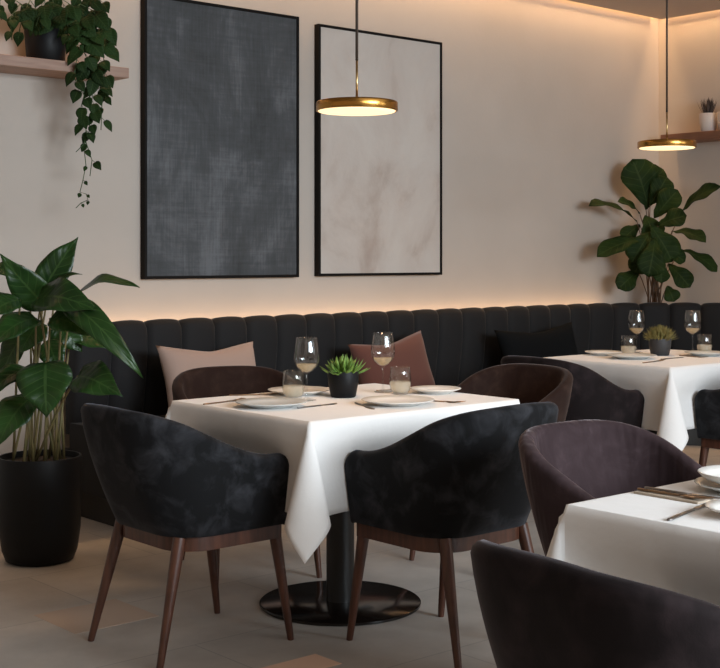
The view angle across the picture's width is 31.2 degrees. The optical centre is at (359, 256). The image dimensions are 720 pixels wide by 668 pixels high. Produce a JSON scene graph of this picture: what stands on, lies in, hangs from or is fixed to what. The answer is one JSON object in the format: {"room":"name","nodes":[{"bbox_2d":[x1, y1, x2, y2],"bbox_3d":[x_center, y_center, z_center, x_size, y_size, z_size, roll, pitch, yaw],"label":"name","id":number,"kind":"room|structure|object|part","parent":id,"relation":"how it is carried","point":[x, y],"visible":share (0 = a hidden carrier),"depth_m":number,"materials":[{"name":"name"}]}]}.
{"room":"restaurant","nodes":[
{"label":"restaurant","id":0,"kind":"room"},
{"bbox_2d":[0,0,658,454],"bbox_3d":[-1.802,-0.410,6.417,10.700,3.400,0.150,0,0,-41],"label":"wall","id":1,"kind":"structure","parent":0,"point":[546,104],"depth_m":8.39,"materials":[{"name":"paint"}]},
{"bbox_2d":[0,54,128,80],"bbox_3d":[-1.817,-0.932,6.138,1.500,0.052,0.249,0,0,-41],"label":"wall shelf","id":2,"kind":"object","parent":1,"relation":"attached to","point":[10,64],"visible":0.54,"depth_m":6.27,"materials":[{"name":"brown wood"}]},
{"bbox_2d":[0,0,118,207],"bbox_3d":[-1.500,-0.782,6.299,0.627,1.089,0.349,0,0,-29],"label":"trailing plant","id":3,"kind":"object","parent":2,"relation":"on","point":[52,31],"visible":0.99,"depth_m":6.29,"materials":[{"name":"green plant"}]},
{"bbox_3d":[-1.548,-1.036,6.353,0.208,0.155,0.208,0,0,-41],"label":"pot","id":4,"kind":"part","parent":3,"relation":"part of","materials":[{"name":"black ceramic"}]},
{"bbox_2d":[140,0,298,278],"bbox_3d":[-0.761,-0.641,7.191,1.043,1.518,0.044,0,0,-41],"label":"abstract painting","id":5,"kind":"object","parent":1,"relation":"attached to","point":[219,84],"visible":1,"depth_m":7.14,"materials":[{"name":"black fabric"}]},
{"bbox_2d":[314,24,441,275],"bbox_3d":[0.129,-0.632,7.966,1.023,1.492,0.044,0,0,-41],"label":"abstract painting","id":6,"kind":"object","parent":1,"relation":"attached to","point":[378,178],"visible":1,"depth_m":7.93,"materials":[{"name":"beige"}]},
{"bbox_2d":[0,445,719,667],"bbox_3d":[1.191,1.340,3.089,10.850,0.100,9.100,0,0,-41],"label":"floor","id":7,"kind":"structure","parent":0,"point":[242,635],"depth_m":4.67,"materials":[{"name":"tile"}]},
{"bbox_2d":[0,237,142,566],"bbox_3d":[-1.238,0.602,5.358,0.637,1.376,0.669,0,0,-12],"label":"leafy plant","id":8,"kind":"object","parent":7,"relation":"on","point":[41,489],"visible":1,"depth_m":5.33,"materials":[{"name":"green plant"}]},
{"bbox_3d":[-1.363,1.067,5.493,0.352,0.445,0.352,0,0,-41],"label":"pot","id":9,"kind":"part","parent":8,"relation":"part of","materials":[{"name":"black ceramic"}]},
{"bbox_3d":[-1.325,0.490,5.409,0.258,0.766,0.441,0,0,-18],"label":"stem","id":10,"kind":"part","parent":8,"relation":"part of","materials":[{"name":"plant"}]},
{"bbox_2d":[34,599,157,633],"bbox_3d":[-0.948,1.291,4.638,0.335,0.005,0.305,0,0,-41],"label":"tile","id":11,"kind":"structure","parent":7,"relation":"on","point":[78,619],"depth_m":4.62,"materials":[{"name":"beige tile"}]},
{"bbox_2d":[80,403,293,667],"bbox_3d":[-0.598,0.884,4.317,0.610,0.817,0.560,0,0,-41],"label":"tub chair","id":12,"kind":"object","parent":7,"relation":"on","point":[178,488],"visible":1,"depth_m":4.11,"materials":[{"name":"grey fabric"}]},
{"bbox_3d":[-0.851,1.090,4.352,0.135,0.405,0.042,0,0,-23],"label":"leg","id":13,"kind":"part","parent":12,"relation":"part of","materials":[{"name":"brown wood"}]},
{"bbox_3d":[-0.598,1.090,4.061,0.042,0.405,0.135,0,0,31],"label":"leg","id":14,"kind":"part","parent":12,"relation":"part of","materials":[{"name":"brown wood"}]},
{"bbox_3d":[-0.614,0.685,4.302,0.566,0.419,0.560,0,0,-41],"label":"backrest","id":15,"kind":"part","parent":12,"relation":"part of","materials":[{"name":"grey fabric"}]},
{"bbox_3d":[-0.558,0.914,4.351,0.396,0.048,0.444,0,0,-41],"label":"seat frame","id":16,"kind":"part","parent":12,"relation":"part of","materials":[{"name":"brown wood"}]},
{"bbox_3d":[-0.533,1.091,4.641,0.042,0.402,0.092,0,0,36],"label":"leg","id":17,"kind":"part","parent":12,"relation":"part of","materials":[{"name":"brown wood"}]},
{"bbox_3d":[-0.268,1.091,4.336,0.092,0.402,0.042,0,0,-28],"label":"leg","id":18,"kind":"part","parent":12,"relation":"part of","materials":[{"name":"brown wood"}]},
{"bbox_2d":[172,366,321,583],"bbox_3d":[-0.477,0.884,5.376,0.560,0.817,0.610,0,0,-23],"label":"tub chair","id":19,"kind":"object","parent":7,"relation":"on","point":[214,381],"visible":0.09,"depth_m":5.59,"materials":[{"name":"brown fabric"}]},
{"bbox_3d":[-0.561,1.091,5.056,0.042,0.402,0.092,0,0,-10],"label":"leg","id":20,"kind":"part","parent":19,"relation":"part of","materials":[{"name":"brown wood"}]},
{"bbox_3d":[-0.486,0.685,5.396,0.560,0.419,0.566,0,0,-23],"label":"backrest","id":21,"kind":"part","parent":19,"relation":"part of","materials":[{"name":"brown fabric"}]},
{"bbox_3d":[-0.189,1.091,5.214,0.042,0.402,0.092,0,0,-36],"label":"leg","id":22,"kind":"part","parent":19,"relation":"part of","materials":[{"name":"brown wood"}]},
{"bbox_2d":[262,654,341,667],"bbox_3d":[-0.332,1.291,3.941,0.610,0.005,0.133,0,0,-41],"label":"tile","id":23,"kind":"structure","parent":7,"relation":"on","point":[314,660],"depth_m":4.09,"materials":[{"name":"beige tile"}]},
{"bbox_2d":[259,511,420,626],"bbox_3d":[-0.051,0.913,4.799,0.992,0.753,0.802,0,0,-41],"label":"dining table","id":24,"kind":"object","parent":7,"relation":"on","point":[317,603],"visible":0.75,"depth_m":4.75,"materials":[{"name":"black metal"}]},
{"bbox_3d":[-0.073,1.282,4.799,0.600,0.016,0.600,0,0,-41],"label":"plate","id":25,"kind":"part","parent":24,"relation":"part of","materials":[{"name":"black metal"}]},
{"bbox_2d":[165,383,519,563],"bbox_3d":[-0.051,0.745,4.799,1.227,0.427,1.037,0,0,-41],"label":"tablecloth","id":26,"kind":"object","parent":24,"relation":"on","point":[316,442],"visible":0.45,"depth_m":4.34,"materials":[{"name":"white fabric"}]},
{"bbox_2d":[203,398,245,404],"bbox_3d":[-0.496,0.527,4.710,0.024,0.009,0.200,0,0,41],"label":"fork","id":27,"kind":"object","parent":26,"relation":"on","point":[238,398],"visible":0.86,"depth_m":4.70,"materials":[{"name":"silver metal"}]},
{"bbox_3d":[-0.524,0.529,4.678,0.012,0.004,0.116,0,0,41],"label":"handle","id":28,"kind":"part","parent":27,"relation":"part of","materials":[{"name":"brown metal"}]},
{"bbox_2d":[230,393,278,395],"bbox_3d":[-0.401,0.527,4.958,0.200,0.009,0.024,0,0,-11],"label":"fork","id":29,"kind":"object","parent":26,"relation":"on","point":[268,393],"visible":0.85,"depth_m":4.95,"materials":[{"name":"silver metal"}]},
{"bbox_3d":[-0.442,0.529,4.950,0.116,0.004,0.012,0,0,-11],"label":"handle","id":30,"kind":"part","parent":29,"relation":"part of","materials":[{"name":"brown metal"}]},
{"bbox_2d":[235,397,306,408],"bbox_3d":[-0.314,0.521,4.576,0.256,0.020,0.256,0,0,-41],"label":"plate","id":31,"kind":"object","parent":26,"relation":"on","point":[261,402],"visible":1,"depth_m":4.61,"materials":[{"name":"grey ceramic"}]},
{"bbox_2d":[268,386,328,395],"bbox_3d":[-0.235,0.521,4.996,0.244,0.020,0.244,0,0,-41],"label":"plate","id":32,"kind":"object","parent":26,"relation":"on","point":[288,390],"visible":0.98,"depth_m":5.03,"materials":[{"name":"white ceramic"}]},
{"bbox_2d":[297,403,336,408],"bbox_3d":[-0.149,0.529,4.592,0.013,0.004,0.200,0,0,44],"label":"table knife","id":33,"kind":"object","parent":26,"relation":"on","point":[330,403],"visible":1,"depth_m":4.58,"materials":[{"name":"silver metal"}]},
{"bbox_3d":[-0.179,0.529,4.562,0.012,0.004,0.116,0,0,43],"label":"handle","id":34,"kind":"part","parent":33,"relation":"part of","materials":[{"name":"silver metal"}]},
{"bbox_2d":[320,354,369,397],"bbox_3d":[-0.061,0.449,4.904,0.187,0.164,0.176,0,0,-41],"label":"potted succulent","id":35,"kind":"object","parent":26,"relation":"on","point":[343,377],"visible":1,"depth_m":4.85,"materials":[{"name":"green plant"}]},
{"bbox_2d":[328,370,358,397],"bbox_3d":[-0.064,0.482,4.897,0.120,0.098,0.120,0,0,-41],"label":"pot","id":36,"kind":"object","parent":35,"relation":"attached to","point":[342,383],"depth_m":4.85,"materials":[{"name":"black ceramic"}]},
{"bbox_2d":[355,402,374,408],"bbox_3d":[0.015,0.529,4.585,0.013,0.004,0.200,0,0,-18],"label":"table knife","id":37,"kind":"object","parent":26,"relation":"on","point":[355,402],"visible":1,"depth_m":4.58,"materials":[{"name":"silver metal"}]},
{"bbox_2d":[361,395,434,406],"bbox_3d":[0.137,0.521,4.644,0.264,0.020,0.264,0,0,-41],"label":"plate","id":38,"kind":"object","parent":26,"relation":"on","point":[382,400],"visible":1,"depth_m":4.67,"materials":[{"name":"white ceramic"}]},
{"bbox_2d":[410,385,460,394],"bbox_3d":[0.296,0.521,5.040,0.200,0.020,0.200,0,0,-41],"label":"plate","id":39,"kind":"object","parent":26,"relation":"on","point":[425,389],"visible":1,"depth_m":5.07,"materials":[{"name":"white ceramic"}]},
{"bbox_2d":[434,400,464,402],"bbox_3d":[0.295,0.527,4.728,0.200,0.009,0.024,0,0,34],"label":"fork","id":40,"kind":"object","parent":26,"relation":"on","point":[434,400],"visible":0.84,"depth_m":4.71,"materials":[{"name":"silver metal"}]},
{"bbox_2d":[65,302,719,526],"bbox_3d":[1.534,0.807,6.833,5.000,0.965,3.479,0,0,-41],"label":"bench","id":41,"kind":"object","parent":7,"relation":"on","point":[459,344],"visible":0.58,"depth_m":7.56,"materials":[{"name":"black fabric"}]},
{"bbox_3d":[1.531,0.895,6.790,4.940,0.130,3.419,0,0,-41],"label":"seat","id":42,"kind":"part","parent":41,"relation":"part of","materials":[{"name":"black fabric"}]},
{"bbox_2d":[155,341,255,407],"bbox_3d":[-0.760,0.640,6.666,0.196,0.396,0.686,0,0,41],"label":"throw pillow","id":43,"kind":"object","parent":41,"relation":"on","point":[174,361],"visible":0.37,"depth_m":6.54,"materials":[{"name":"beige fabric"}]},
{"bbox_2d":[348,330,434,386],"bbox_3d":[0.199,0.658,7.499,0.198,0.437,0.650,0,0,44],"label":"throw pillow","id":44,"kind":"object","parent":41,"relation":"on","point":[409,366],"visible":0.7,"depth_m":7.42,"materials":[{"name":"brown fabric"}]},
{"bbox_3d":[1.399,0.608,7.998,6.063,0.565,2.501,0,0,-6],"label":"backrest","id":45,"kind":"part","parent":41,"relation":"part of","materials":[{"name":"black fabric"}]},
{"bbox_2d":[494,322,577,357],"bbox_3d":[1.172,0.640,8.346,0.775,0.411,0.202,0,0,-40],"label":"throw pillow","id":46,"kind":"object","parent":41,"relation":"on","point":[560,340],"visible":0.56,"depth_m":8.27,"materials":[{"name":"black fabric"}]},
{"bbox_2d":[344,402,558,667],"bbox_3d":[0.321,0.877,4.265,0.560,0.832,0.610,0,0,-41],"label":"tub chair","id":47,"kind":"object","parent":7,"relation":"on","point":[455,482],"visible":0.91,"depth_m":4.04,"materials":[{"name":"grey fabric"}]},
{"bbox_3d":[-0.003,1.087,4.330,0.092,0.409,0.042,0,0,36],"label":"leg","id":48,"kind":"part","parent":47,"relation":"part of","materials":[{"name":"brown wood"}]},
{"bbox_3d":[0.286,0.907,4.305,0.444,0.049,0.396,0,0,-41],"label":"seat frame","id":49,"kind":"part","parent":47,"relation":"part of","materials":[{"name":"brown wood"}]},
{"bbox_3d":[0.301,1.087,4.594,0.042,0.409,0.092,0,0,-28],"label":"leg","id":50,"kind":"part","parent":47,"relation":"part of","materials":[{"name":"brown wood"}]},
{"bbox_3d":[0.286,1.087,4.013,0.067,0.412,0.128,0,0,-41],"label":"leg","id":51,"kind":"part","parent":47,"relation":"part of","materials":[{"name":"brown wood"}]},
{"bbox_3d":[0.335,0.674,4.248,0.560,0.427,0.566,0,0,-41],"label":"backrest","id":52,"kind":"part","parent":47,"relation":"part of","materials":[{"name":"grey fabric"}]},
{"bbox_3d":[0.577,1.087,4.264,0.135,0.412,0.042,0,0,31],"label":"leg","id":53,"kind":"part","parent":47,"relation":"part of","materials":[{"name":"brown wood"}]},
{"bbox_2d":[409,363,572,560],"bbox_3d":[0.582,0.884,5.529,0.610,0.817,0.560,0,0,-43],"label":"tub chair","id":54,"kind":"object","parent":7,"relation":"on","point":[528,383],"visible":0.12,"depth_m":5.72,"materials":[{"name":"brown fabric"}]},
{"bbox_3d":[0.253,1.091,5.499,0.092,0.402,0.042,0,0,-30],"label":"leg","id":55,"kind":"part","parent":54,"relation":"part of","materials":[{"name":"brown wood"}]},
{"bbox_3d":[0.598,0.685,5.545,0.566,0.419,0.560,0,0,-43],"label":"backrest","id":56,"kind":"part","parent":54,"relation":"part of","materials":[{"name":"brown fabric"}]},
{"bbox_2d":[501,356,644,427],"bbox_3d":[1.025,0.884,6.363,0.610,0.817,0.560,0,0,-41],"label":"tub chair","id":57,"kind":"object","parent":7,"relation":"on","point":[593,396],"visible":0.25,"depth_m":6.11,"materials":[{"name":"fabric"}]},
{"bbox_2d":[470,539,719,667],"bbox_3d":[0.522,0.884,2.215,0.610,0.817,0.560,0,0,-35],"label":"tub chair","id":58,"kind":"object","parent":7,"relation":"on","point":[538,611],"visible":1,"depth_m":1.97,"materials":[{"name":"fabric"}]},
{"bbox_2d":[518,419,701,555],"bbox_3d":[0.763,0.884,3.508,0.560,0.817,0.610,0,0,-37],"label":"tub chair","id":59,"kind":"object","parent":7,"relation":"on","point":[563,463],"visible":0.27,"depth_m":3.71,"materials":[{"name":"fabric"}]},
{"bbox_2d":[589,159,719,302],"bbox_3d":[2.048,0.290,9.186,0.870,2.000,0.626,0,0,-37],"label":"fiddle leaf fig","id":60,"kind":"object","parent":7,"relation":"on","point":[648,253],"visible":0.8,"depth_m":9.22,"materials":[{"name":"green plant"}]},
{"bbox_3d":[2.141,0.082,9.356,0.394,0.920,0.304,0,0,-41],"label":"stem","id":61,"kind":"part","parent":60,"relation":"part of","materials":[{"name":"brown"}]},
{"bbox_2d":[694,389,719,466],"bbox_3d":[2.018,0.884,6.329,0.560,0.817,0.610,0,0,-41],"label":"tub chair","id":62,"kind":"object","parent":7,"relation":"on","point":[706,401],"visible":0.83,"depth_m":6.31,"materials":[{"name":"grey fabric"}]},
{"bbox_3d":[1.694,1.091,6.394,0.092,0.402,0.042,0,0,36],"label":"leg","id":63,"kind":"part","parent":62,"relation":"part of","materials":[{"name":"brown wood"}]},
{"bbox_3d":[2.032,0.685,6.312,0.560,0.419,0.566,0,0,-41],"label":"backrest","id":64,"kind":"part","parent":62,"relation":"part of","materials":[{"name":"grey fabric"}]},
{"bbox_3d":[1.983,0.914,6.369,0.444,0.048,0.396,0,0,-41],"label":"seat frame","id":65,"kind":"part","parent":62,"relation":"part of","materials":[{"name":"brown wood"}]},
{"bbox_3d":[1.613,0.913,6.848,1.012,0.753,0.802,0,0,-41],"label":"dining table","id":66,"kind":"object","parent":7,"relation":"on","visible":0},
{"bbox_2d":[543,349,719,450],"bbox_3d":[1.613,0.745,6.848,1.247,0.427,1.037,0,0,-41],"label":"tablecloth","id":67,"kind":"object","parent":66,"relation":"on","point":[669,388],"visible":0.51,"depth_m":6.34,"materials":[{"name":"white fabric"}]},
{"bbox_2d":[585,350,621,355],"bbox_3d":[1.318,0.521,6.989,0.200,0.020,0.200,0,0,-41],"label":"plate","id":68,"kind":"object","parent":67,"relation":"on","point":[593,352],"visible":0.88,"depth_m":7.02,"materials":[{"name":"white ceramic"}]},
{"bbox_2d":[607,353,656,359],"bbox_3d":[1.422,0.521,6.748,0.260,0.020,0.260,0,0,-41],"label":"plate","id":69,"kind":"object","parent":67,"relation":"on","point":[628,356],"visible":1,"depth_m":6.77,"materials":[{"name":"grey ceramic"}]},
{"bbox_2d":[644,325,679,355],"bbox_3d":[1.629,0.446,6.971,0.201,0.170,0.205,0,0,-41],"label":"potted plant","id":70,"kind":"object","parent":67,"relation":"on","point":[659,338],"visible":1,"depth_m":6.93,"materials":[{"name":"green plant"}]},
{"bbox_3d":[1.622,0.485,6.975,0.122,0.092,0.122,0,0,-41],"label":"pot","id":71,"kind":"part","parent":70,"relation":"part of","materials":[{"name":"grey ceramic"}]},
{"bbox_2d":[684,350,719,356],"bbox_3d":[1.865,0.521,6.947,0.230,0.020,0.230,0,0,-41],"label":"plate","id":72,"kind":"object","parent":67,"relation":"on","point":[705,353],"visible":0.98,"depth_m":6.91,"materials":[{"name":"grey ceramic"}]},
{"bbox_3d":[1.096,0.913,2.801,1.016,0.753,0.802,0,0,-41],"label":"dining table","id":73,"kind":"object","parent":7,"relation":"on","visible":0},
{"bbox_2d":[547,480,719,605],"bbox_3d":[1.096,0.745,2.801,1.251,0.427,1.037,0,0,-41],"label":"tablecloth","id":74,"kind":"object","parent":73,"relation":"on","point":[630,536],"visible":0.47,"depth_m":2.64,"materials":[{"name":"white fabric"}]},
{"bbox_2d":[634,490,715,503],"bbox_3d":[0.696,0.529,2.857,0.070,0.006,0.170,0,0,-41],"label":"napkin","id":75,"kind":"object","parent":74,"relation":"on","point":[658,495],"visible":0.69,"depth_m":2.82,"materials":[{"name":"beige fabric"}]},
{"bbox_2d":[637,488,714,498],"bbox_3d":[0.691,0.521,2.840,0.024,0.009,0.190,0,0,-43],"label":"fork","id":76,"kind":"object","parent":75,"relation":"on","point":[640,489],"visible":1,"depth_m":2.83,"materials":[{"name":"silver metal"}]},
{"bbox_3d":[0.664,0.523,2.869,0.012,0.004,0.110,0,0,-43],"label":"handle","id":77,"kind":"part","parent":76,"relation":"part of","materials":[{"name":"brown metal"}]},
{"bbox_2d":[644,486,719,498],"bbox_3d":[0.713,0.523,2.859,0.013,0.004,0.190,0,0,-44],"label":"table knife","id":78,"kind":"object","parent":75,"relation":"on","point":[645,487],"visible":0.94,"depth_m":2.87,"materials":[{"name":"silver metal"}]},
{"bbox_3d":[0.686,0.523,2.888,0.012,0.004,0.110,0,0,-45],"label":"handle","id":79,"kind":"part","parent":78,"relation":"part of","materials":[{"name":"brown wood"}]},
{"bbox_3d":[0.751,0.523,2.820,0.012,0.003,0.082,0,0,-45],"label":"blade","id":80,"kind":"part","parent":78,"relation":"part of","materials":[{"name":"silver metal"}]},
{"bbox_2d":[667,503,705,520],"bbox_3d":[0.689,0.529,2.687,0.013,0.004,0.230,0,0,37],"label":"table knife","id":81,"kind":"object","parent":74,"relation":"on","point":[701,506],"visible":0.81,"depth_m":2.66,"materials":[{"name":"silver metal"}]},
{"bbox_3d":[0.659,0.529,2.648,0.012,0.004,0.133,0,0,36],"label":"handle","id":82,"kind":"part","parent":81,"relation":"part of","materials":[{"name":"silver metal"}]},
{"bbox_3d":[0.728,0.529,2.739,0.012,0.003,0.099,0,0,36],"label":"blade","id":83,"kind":"part","parent":81,"relation":"part of","materials":[{"name":"silver metal"}]},
{"bbox_2d":[694,476,719,492],"bbox_3d":[0.872,0.521,2.922,0.224,0.020,0.224,0,0,-41],"label":"plate","id":84,"kind":"object","parent":74,"relation":"on","point":[701,481],"visible":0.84,"depth_m":2.95,"materials":[{"name":"grey ceramic"}]},
{"bbox_2d":[697,465,719,483],"bbox_3d":[0.872,0.503,2.922,0.210,0.033,0.210,0,0,-41],"label":"bowl","id":85,"kind":"object","parent":84,"relation":"on","point":[711,473],"visible":1,"depth_m":2.97,"materials":[{"name":"white ceramic"}]},
{"bbox_2d":[705,499,719,512],"bbox_3d":[0.795,0.521,2.645,0.170,0.020,0.170,0,0,-41],"label":"plate","id":86,"kind":"object","parent":74,"relation":"on","point":[714,505],"visible":1,"depth_m":2.68,"materials":[{"name":"white ceramic"}]},
{"bbox_2d":[568,0,719,18],"bbox_3d":[0.523,-1.855,3.674,10.610,0.120,6.860,0,0,-41],"label":"ceiling","id":87,"kind":"structure","parent":0,"point":[649,8],"depth_m":9.24,"materials":[{"name":"beige paint"}]},
{"bbox_2d":[316,0,397,115],"bbox_3d":[-0.012,-1.166,4.800,0.306,1.258,0.306,0,0,-41],"label":"pendant lamp","id":88,"kind":"object","parent":87,"relation":"hanging from","point":[341,106],"visible":1,"depth_m":4.71,"materials":[{"name":"gold metal"}]},
{"bbox_3d":[-0.012,-1.254,4.800,0.010,1.042,0.010,0,0,26],"label":"cord","id":89,"kind":"part","parent":88,"relation":"part of","materials":[{"name":"brown plastic"}]},
{"bbox_3d":[-0.012,-0.657,4.800,0.028,0.158,0.028,0,0,-41],"label":"rod","id":90,"kind":"part","parent":88,"relation":"part of","materials":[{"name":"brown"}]},
{"bbox_3d":[-0.012,-0.560,4.800,0.306,0.036,0.306,0,0,-41],"label":"lamp shade","id":91,"kind":"part","parent":88,"relation":"part of","materials":[{"name":"gold metal"}]},
{"bbox_2d":[318,107,395,115],"bbox_3d":[-0.012,-0.546,4.800,0.290,0.018,0.290,0,0,-41],"label":"diffuser","id":92,"kind":"object","parent":88,"relation":"attached to","point":[341,111],"depth_m":4.76,"materials":[{"name":"white plastic"}]},
{"bbox_2d":[637,0,696,150],"bbox_3d":[1.641,-1.187,6.899,0.310,1.217,0.310,0,0,-41],"label":"pendant lamp","id":93,"kind":"object","parent":87,"relation":"hanging from","point":[666,144],"visible":1,"depth_m":6.84,"materials":[{"name":"gold metal"}]},
{"bbox_3d":[1.641,-0.698,6.899,0.028,0.158,0.028,0,0,-41],"label":"rod","id":94,"kind":"part","parent":93,"relation":"part of","materials":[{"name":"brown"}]},
{"bbox_3d":[1.641,-0.601,6.899,0.310,0.036,0.310,0,0,-41],"label":"lamp shade","id":95,"kind":"part","parent":93,"relation":"part of","materials":[{"name":"gold metal"}]},
{"bbox_2d":[639,146,694,150],"bbox_3d":[1.641,-0.587,6.899,0.294,0.018,0.294,0,0,-41],"label":"diffuser","id":96,"kind":"object","parent":93,"relation":"attached to","point":[656,148],"depth_m":6.88,"materials":[{"name":"white plastic"}]},
{"bbox_3d":[1.641,-1.274,6.899,0.010,1.001,0.010,0,0,-18],"label":"cord","id":97,"kind":"part","parent":93,"relation":"part of","materials":[{"name":"brown plastic"}]},
{"bbox_2d":[659,10,719,304],"bbox_3d":[3.490,-0.410,8.599,0.150,3.400,3.800,0,0,-41],"label":"wall","id":98,"kind":"structure","parent":0,"point":[693,39],"depth_m":9.63,"materials":[{"name":"paint"}]},
{"bbox_2d":[660,130,719,142],"bbox_3d":[3.102,-0.880,8.778,0.199,0.060,2.400,0,0,-41],"label":"wall shelf","id":99,"kind":"object","parent":98,"relation":"attached to","point":[703,136],"visible":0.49,"depth_m":9.39,"materials":[{"name":"brown wood"}]},
{"bbox_2d":[698,98,716,130],"bbox_3d":[2.537,-1.039,9.411,0.135,0.257,0.138,0,0,-41],"label":"potted plant","id":100,"kind":"object","parent":99,"relation":"on","point":[708,119],"visible":0.95,"depth_m":9.37,"materials":[{"name":"grey plant"}]},
{"bbox_3d":[2.540,-0.978,9.409,0.132,0.135,0.132,0,0,-41],"label":"pot","id":101,"kind":"part","parent":100,"relation":"part of","materials":[{"name":"beige ceramic"}]},
{"bbox_2d":[717,111,719,129],"bbox_3d":[2.640,-1.017,9.295,0.132,0.213,0.132,0,0,-41],"label":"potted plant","id":102,"kind":"object","parent":99,"relation":"on","point":[718,113],"visible":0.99,"depth_m":9.28,"materials":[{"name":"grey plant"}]}
]}

